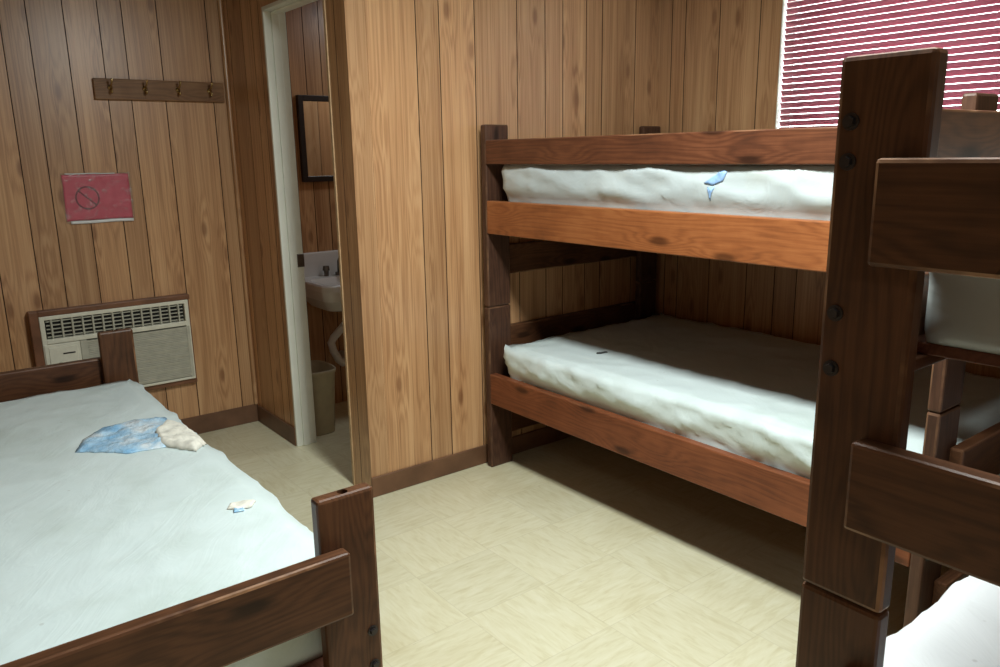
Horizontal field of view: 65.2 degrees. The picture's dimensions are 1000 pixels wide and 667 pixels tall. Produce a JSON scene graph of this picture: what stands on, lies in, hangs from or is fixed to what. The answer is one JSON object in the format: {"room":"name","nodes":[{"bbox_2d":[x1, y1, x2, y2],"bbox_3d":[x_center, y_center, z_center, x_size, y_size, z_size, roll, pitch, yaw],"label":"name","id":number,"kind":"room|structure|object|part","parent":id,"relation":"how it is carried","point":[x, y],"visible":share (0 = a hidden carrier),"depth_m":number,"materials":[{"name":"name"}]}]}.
{"room":"dormitory","nodes":[
{"label":"dormitory","id":0,"kind":"room"},
{"bbox_2d":[0,0,347,418],"bbox_3d":[-1.918,-0.606,3.592,4.820,2.420,0.080,-11,16,-36],"label":"wall","id":1,"kind":"structure","parent":0,"point":[183,235],"depth_m":3.67,"materials":[{"name":"brown wood"}]},
{"bbox_2d":[61,173,133,223],"bbox_3d":[-1.842,-0.623,3.587,0.292,0.228,0.009,-11,16,-36],"label":"sign","id":2,"kind":"object","parent":1,"relation":"attached to","point":[92,197],"visible":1,"depth_m":3.59,"materials":[{"name":"red paper"}]},
{"bbox_2d":[27,293,196,390],"bbox_3d":[-1.823,0.075,3.731,0.694,0.454,0.050,-11,16,-36],"label":"trim","id":3,"kind":"structure","parent":1,"relation":"attached to","point":[32,316],"depth_m":3.61,"materials":[{"name":"brown wood"}]},
{"bbox_2d":[38,299,195,386],"bbox_3d":[-1.808,0.074,3.735,0.647,0.404,0.060,-11,16,-36],"label":"air conditioner","id":4,"kind":"object","parent":1,"relation":"attached to","point":[162,337],"visible":0.61,"depth_m":3.77,"materials":[{"name":"plastic"}]},
{"bbox_3d":[-1.996,0.171,3.592,0.145,0.262,0.032,-11,16,-36],"label":"control door","id":5,"kind":"part","parent":4,"relation":"part of","materials":[{"name":"plastic"}]},
{"bbox_2d":[45,304,183,338],"bbox_3d":[-1.808,-0.062,3.700,0.595,0.088,0.022,-11,16,-36],"label":"grille","id":6,"kind":"object","parent":4,"relation":"attached to","point":[81,325],"depth_m":3.69,"materials":[{"name":"grey plastic"}]},
{"bbox_2d":[92,78,224,102],"bbox_3d":[-1.573,-1.135,3.651,0.582,0.092,0.074,-11,16,-36],"label":"coat rack","id":7,"kind":"object","parent":1,"relation":"attached to","point":[103,88],"visible":1,"depth_m":3.65,"materials":[{"name":"brown wood"}]},
{"bbox_2d":[180,404,257,433],"bbox_3d":[-2.543,0.661,3.314,3.121,0.098,0.008,-11,16,-36],"label":"baseboard","id":8,"kind":"structure","parent":1,"relation":"attached to","point":[228,418],"depth_m":4.12,"materials":[{"name":"wood"}]},
{"bbox_2d":[217,0,257,403],"bbox_3d":[-1.334,-0.751,3.958,0.022,2.320,0.022,-11,16,-36],"label":"trim","id":9,"kind":"structure","parent":1,"relation":"attached to","point":[220,6],"depth_m":3.96,"materials":[{"name":"brown wood"}]},
{"bbox_2d":[295,95,333,181],"bbox_3d":[-0.876,-1.057,4.248,0.452,0.446,0.028,-11,16,-36],"label":"mirror","id":10,"kind":"object","parent":1,"relation":"attached to","point":[313,116],"visible":0.52,"depth_m":4.16,"materials":[{"name":"black mirror"}]},
{"bbox_3d":[-0.878,-1.057,4.249,0.396,0.390,0.008,-11,16,-36],"label":"glass","id":11,"kind":"part","parent":10,"relation":"part of","materials":[{"name":"mirror"}]},
{"bbox_2d":[303,250,344,365],"bbox_3d":[-0.793,-0.127,4.271,0.520,0.626,0.409,-11,16,-36],"label":"sink","id":12,"kind":"object","parent":1,"relation":"attached to","point":[321,269],"visible":0.35,"depth_m":4.22,"materials":[{"name":"white ceramic"}]},
{"bbox_2d":[303,250,341,311],"bbox_3d":[-0.795,-0.285,4.234,0.520,0.300,0.409,-11,16,-36],"label":"basin","id":13,"kind":"object","parent":12,"relation":"in","point":[321,269],"depth_m":4.23,"materials":[{"name":"white ceramic"}]},
{"bbox_3d":[-0.952,-0.342,4.286,0.039,0.057,0.039,-4,13,-15],"label":"tap handle","id":14,"kind":"part","parent":12,"relation":"part of","materials":[{"name":"metal"}]},
{"bbox_2d":[335,257,339,274],"bbox_3d":[-0.865,-0.373,4.288,0.043,0.110,0.128,-11,16,-36],"label":"tap","id":15,"kind":"object","parent":12,"relation":"on","point":[337,272],"depth_m":4.32,"materials":[{"name":"metal"}]},
{"bbox_2d":[344,0,658,497],"bbox_3d":[0.104,-0.624,3.522,1.703,2.420,0.060,-11,16,-36],"label":"wall","id":16,"kind":"structure","parent":0,"point":[439,71],"depth_m":3.30,"materials":[{"name":"brown wood"}]},
{"bbox_2d":[222,0,388,485],"bbox_3d":[-0.904,-0.607,3.522,0.097,2.420,1.270,-11,16,-36],"label":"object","id":17,"kind":"structure","parent":16,"relation":"in","point":[243,24],"depth_m":3.64,"materials":[{"name":"brown wood"}]},
{"bbox_2d":[257,404,295,445],"bbox_3d":[-1.159,0.470,4.046,0.008,0.095,0.493,-11,16,-36],"label":"baseboard","id":18,"kind":"structure","parent":17,"relation":"attached to","point":[267,418],"depth_m":4.03,"materials":[{"name":"wood"}]},
{"bbox_2d":[261,0,354,484],"bbox_3d":[-0.795,-0.390,3.434,0.107,2.034,0.618,-11,16,-36],"label":"door frame","id":19,"kind":"structure","parent":17,"relation":"attached to","point":[273,14],"depth_m":3.60,"materials":[{"name":"white paint"}]},
{"bbox_3d":[-0.945,-0.346,3.703,0.037,0.062,0.004,-11,16,-36],"label":"strike plate","id":20,"kind":"part","parent":19,"relation":"part of","materials":[{"name":"metal"}]},
{"bbox_2d":[198,401,950,666],"bbox_3d":[-0.012,1.104,1.532,5.070,0.050,6.211,-11,16,-36],"label":"floor","id":21,"kind":"structure","parent":0,"point":[572,551],"depth_m":2.72,"materials":[{"name":"tile"}]},
{"bbox_2d":[0,328,382,666],"bbox_3d":[-1.286,0.586,2.108,1.087,0.744,2.056,-11,16,-36],"label":"bed","id":22,"kind":"object","parent":21,"relation":"on","point":[335,591],"visible":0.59,"depth_m":1.50,"materials":[{"name":"brown wood"}]},
{"bbox_3d":[-1.504,0.350,3.147,0.124,0.744,0.035,-11,16,-36],"label":"post","id":23,"kind":"part","parent":22,"relation":"part of","materials":[{"name":"brown wood"}]},
{"bbox_2d":[0,379,322,666],"bbox_3d":[-1.286,0.494,2.072,1.067,0.245,1.854,-11,16,-36],"label":"mattress","id":24,"kind":"object","parent":22,"relation":"on","point":[114,511],"visible":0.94,"depth_m":1.83,"materials":[{"name":"fabric"}]},
{"bbox_3d":[-0.308,0.677,1.640,0.124,0.744,0.035,-11,16,-36],"label":"post","id":25,"kind":"part","parent":22,"relation":"part of","materials":[{"name":"brown wood"}]},
{"bbox_2d":[311,360,335,435],"bbox_3d":[-0.959,0.336,4.062,0.188,0.342,0.256,-11,16,-36],"label":"waste bin","id":26,"kind":"object","parent":21,"relation":"on","point":[323,373],"visible":0.56,"depth_m":3.98,"materials":[{"name":"beige plastic"}]},
{"bbox_2d":[481,92,999,627],"bbox_3d":[0.942,-0.053,3.003,1.087,1.512,1.976,-11,16,-36],"label":"bunk bed","id":27,"kind":"object","parent":21,"relation":"on","point":[567,235],"visible":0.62,"depth_m":2.64,"materials":[{"name":"brown wood"}]},
{"bbox_3d":[-0.018,-0.499,3.356,0.124,0.768,0.035,-11,16,-36],"label":"post","id":28,"kind":"part","parent":27,"relation":"part of","materials":[{"name":"brown wood"}]},
{"bbox_3d":[-0.005,0.238,3.526,0.124,0.742,0.035,-11,16,-36],"label":"post","id":29,"kind":"part","parent":27,"relation":"part of","materials":[{"name":"brown wood"}]},
{"bbox_3d":[0.756,0.093,4.098,0.124,0.742,0.035,-11,16,-36],"label":"post","id":30,"kind":"part","parent":27,"relation":"part of","materials":[{"name":"brown wood"}]},
{"bbox_3d":[0.743,-0.644,3.928,0.124,0.768,0.035,-11,16,-36],"label":"post","id":31,"kind":"part","parent":27,"relation":"part of","materials":[{"name":"brown wood"}]},
{"bbox_3d":[0.520,-0.340,2.606,0.035,0.138,1.836,-11,16,-36],"label":"rail","id":32,"kind":"part","parent":27,"relation":"part of","materials":[{"name":"brown wood"}]},
{"bbox_3d":[0.516,-0.601,2.546,0.035,0.098,1.836,-11,16,-36],"label":"guard rail","id":33,"kind":"part","parent":27,"relation":"part of","materials":[{"name":"brown wood"}]},
{"bbox_2d":[501,164,833,220],"bbox_3d":[0.949,-0.511,2.869,1.065,0.258,1.799,-11,16,-36],"label":"mattress","id":34,"kind":"object","parent":27,"relation":"on","point":[780,191],"visible":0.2,"depth_m":2.50,"materials":[{"name":"fabric"}]},
{"bbox_3d":[0.533,0.398,2.776,0.035,0.138,1.836,-11,16,-36],"label":"rail","id":35,"kind":"part","parent":27,"relation":"part of","materials":[{"name":"brown wood"}]},
{"bbox_2d":[503,313,999,478],"bbox_3d":[0.962,0.233,3.039,1.087,0.246,1.814,-11,16,-36],"label":"mattress","id":36,"kind":"object","parent":27,"relation":"on","point":[751,395],"visible":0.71,"depth_m":2.86,"materials":[{"name":"fabric"}]},
{"bbox_3d":[1.141,0.552,2.081,0.124,0.742,0.035,-11,16,-36],"label":"post","id":37,"kind":"part","parent":27,"relation":"part of","materials":[{"name":"brown wood"}]},
{"bbox_3d":[1.129,-0.186,1.911,0.124,0.768,0.035,-11,16,-36],"label":"post","id":38,"kind":"part","parent":27,"relation":"part of","materials":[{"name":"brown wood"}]},
{"bbox_2d":[795,47,999,666],"bbox_3d":[1.567,0.314,1.365,2.020,1.512,1.087,-11,16,-36],"label":"bunk bed","id":39,"kind":"object","parent":21,"relation":"on","point":[916,190],"visible":1,"depth_m":1.04,"materials":[{"name":"brown wood"}]},
{"bbox_3d":[0.522,0.753,1.254,0.035,0.742,0.124,-11,16,-36],"label":"post","id":40,"kind":"part","parent":39,"relation":"part of","materials":[{"name":"brown wood"}]},
{"bbox_3d":[0.509,0.015,1.085,0.035,0.768,0.124,-11,16,-36],"label":"post","id":41,"kind":"part","parent":39,"relation":"part of","materials":[{"name":"brown wood"}]},
{"bbox_3d":[1.239,-0.140,1.687,1.880,0.138,0.035,-11,16,-36],"label":"rail","id":42,"kind":"part","parent":39,"relation":"part of","materials":[{"name":"brown wood"}]},
{"bbox_2d":[883,575,999,666],"bbox_3d":[1.561,0.592,1.426,1.878,0.252,1.033,-11,16,-36],"label":"mattress","id":43,"kind":"object","parent":39,"relation":"on","point":[961,629],"visible":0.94,"depth_m":1.33,"materials":[{"name":"white fabric"}]},
{"bbox_2d":[924,272,999,354],"bbox_3d":[1.600,-0.151,1.295,1.746,0.242,1.033,-11,16,-36],"label":"mattress","id":44,"kind":"object","parent":39,"relation":"on","point":[963,312],"visible":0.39,"depth_m":1.14,"materials":[{"name":"fabric"}]},
{"bbox_3d":[1.234,-0.401,1.627,1.880,0.098,0.035,-11,16,-36],"label":"guard rail","id":45,"kind":"part","parent":39,"relation":"part of","materials":[{"name":"brown wood"}]},
{"bbox_2d":[655,0,999,378],"bbox_3d":[1.892,-0.465,2.701,0.100,2.420,6.011,-11,16,-36],"label":"wall","id":46,"kind":"structure","parent":0,"point":[718,60],"depth_m":3.62,"materials":[{"name":"brown wood"}]},
{"bbox_2d":[775,0,795,128],"bbox_3d":[1.566,-0.998,2.990,0.112,0.982,1.077,-11,16,-36],"label":"window","id":47,"kind":"structure","parent":46,"relation":"in","point":[784,7],"depth_m":3.37,"materials":[{"name":"white paint"}]},
{"bbox_2d":[778,0,999,128],"bbox_3d":[1.546,-0.996,2.976,0.033,0.970,1.061,-11,16,-36],"label":"window blind","id":48,"kind":"object","parent":46,"relation":"attached to","point":[809,11],"visible":0.52,"depth_m":3.05,"materials":[{"name":"plastic"}]},
{"bbox_3d":[1.269,-1.071,3.325,0.019,0.910,0.002,-11,16,-36],"label":"ladder cord","id":49,"kind":"part","parent":48,"relation":"part of","materials":[{"name":"white fabric"}]},
{"bbox_3d":[1.290,-1.065,3.298,0.019,0.910,0.002,-11,16,-36],"label":"ladder cord","id":50,"kind":"part","parent":48,"relation":"part of","materials":[{"name":"white fabric"}]}
]}

